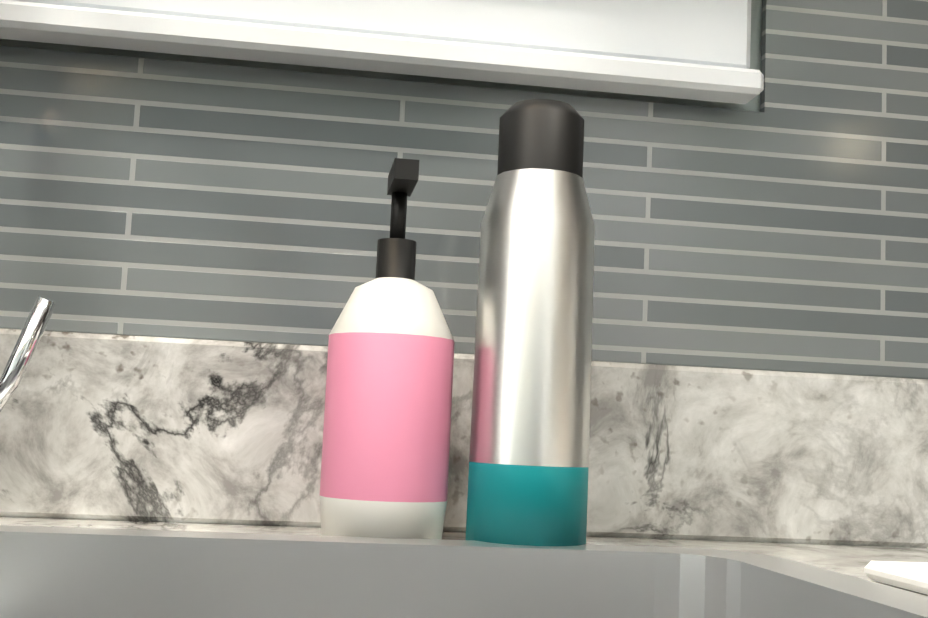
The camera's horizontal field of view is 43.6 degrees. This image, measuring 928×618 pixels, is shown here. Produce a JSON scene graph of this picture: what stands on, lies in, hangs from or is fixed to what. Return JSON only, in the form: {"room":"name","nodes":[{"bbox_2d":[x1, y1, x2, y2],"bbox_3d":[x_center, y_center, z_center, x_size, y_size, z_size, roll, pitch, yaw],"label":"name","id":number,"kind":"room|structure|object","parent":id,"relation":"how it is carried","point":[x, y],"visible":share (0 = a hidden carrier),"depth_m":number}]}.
{"room":"kitchen","nodes":[
{"label":"kitchen","id":0,"kind":"room"},
{"bbox_2d":[0,0,761,111],"bbox_3d":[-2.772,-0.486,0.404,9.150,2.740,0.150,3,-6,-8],"label":"window","id":1,"kind":"structure","parent":0,"point":[753,104],"depth_m":0.69},
{"bbox_2d":[0,0,763,103],"bbox_3d":[-0.283,-0.197,0.669,0.940,0.097,0.125,3,-6,-8],"label":"window blind","id":2,"kind":"object","parent":1,"relation":"attached to","point":[691,49],"depth_m":0.66},
{"bbox_2d":[0,0,927,378],"bbox_3d":[0.258,-0.135,0.727,2.704,0.355,0.007,3,-6,-8],"label":"tile backsplash","id":3,"kind":"structure","parent":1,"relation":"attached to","point":[784,228],"depth_m":0.68},
{"bbox_3d":[-2.602,0.704,-1.876,9.600,0.100,4.750,3,-6,-8],"label":"floor","id":4,"kind":"structure","parent":0,"visible":0},
{"bbox_3d":[0.274,0.583,0.330,2.714,0.874,0.650,3,-6,-8],"label":"base cabinet","id":5,"kind":"object","parent":4,"relation":"on","visible":0},
{"bbox_2d":[0,328,927,595],"bbox_3d":[0.297,0.079,0.387,2.713,0.139,0.645,3,-6,-8],"label":"countertop","id":6,"kind":"structure","parent":5,"relation":"on","point":[824,471],"depth_m":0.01},
{"bbox_2d":[0,295,56,412],"bbox_3d":[-0.240,-0.117,0.508,0.109,0.426,0.215,3,-6,-8],"label":"faucet","id":7,"kind":"object","parent":6,"relation":"on","point":[27,343],"visible":1,"depth_m":0.56},
{"bbox_2d":[320,158,454,538],"bbox_3d":[-0.037,0.022,0.587,0.064,0.185,0.067,3,-6,-8],"label":"soap bottle","id":8,"kind":"object","parent":6,"relation":"on","point":[386,429],"visible":0.98,"depth_m":0.56},
{"bbox_2d":[0,525,927,617],"bbox_3d":[-0.241,0.170,0.285,0.836,0.198,0.456,3,-6,-8],"label":"sink","id":9,"kind":"object","parent":6,"relation":"in","point":[60,572],"visible":0.98,"depth_m":0.52},
{"bbox_2d":[466,99,594,545],"bbox_3d":[0.035,0.007,0.585,0.060,0.222,0.060,3,-6,-8],"label":"thermos","id":10,"kind":"object","parent":6,"relation":"on","point":[529,458],"visible":0.92,"depth_m":0.56},
{"bbox_2d":[864,561,927,594],"bbox_3d":[0.331,0.099,0.314,0.270,0.008,0.400,3,-6,-8],"label":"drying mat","id":11,"kind":"object","parent":6,"relation":"on","point":[912,576],"visible":1,"depth_m":0.47}
]}

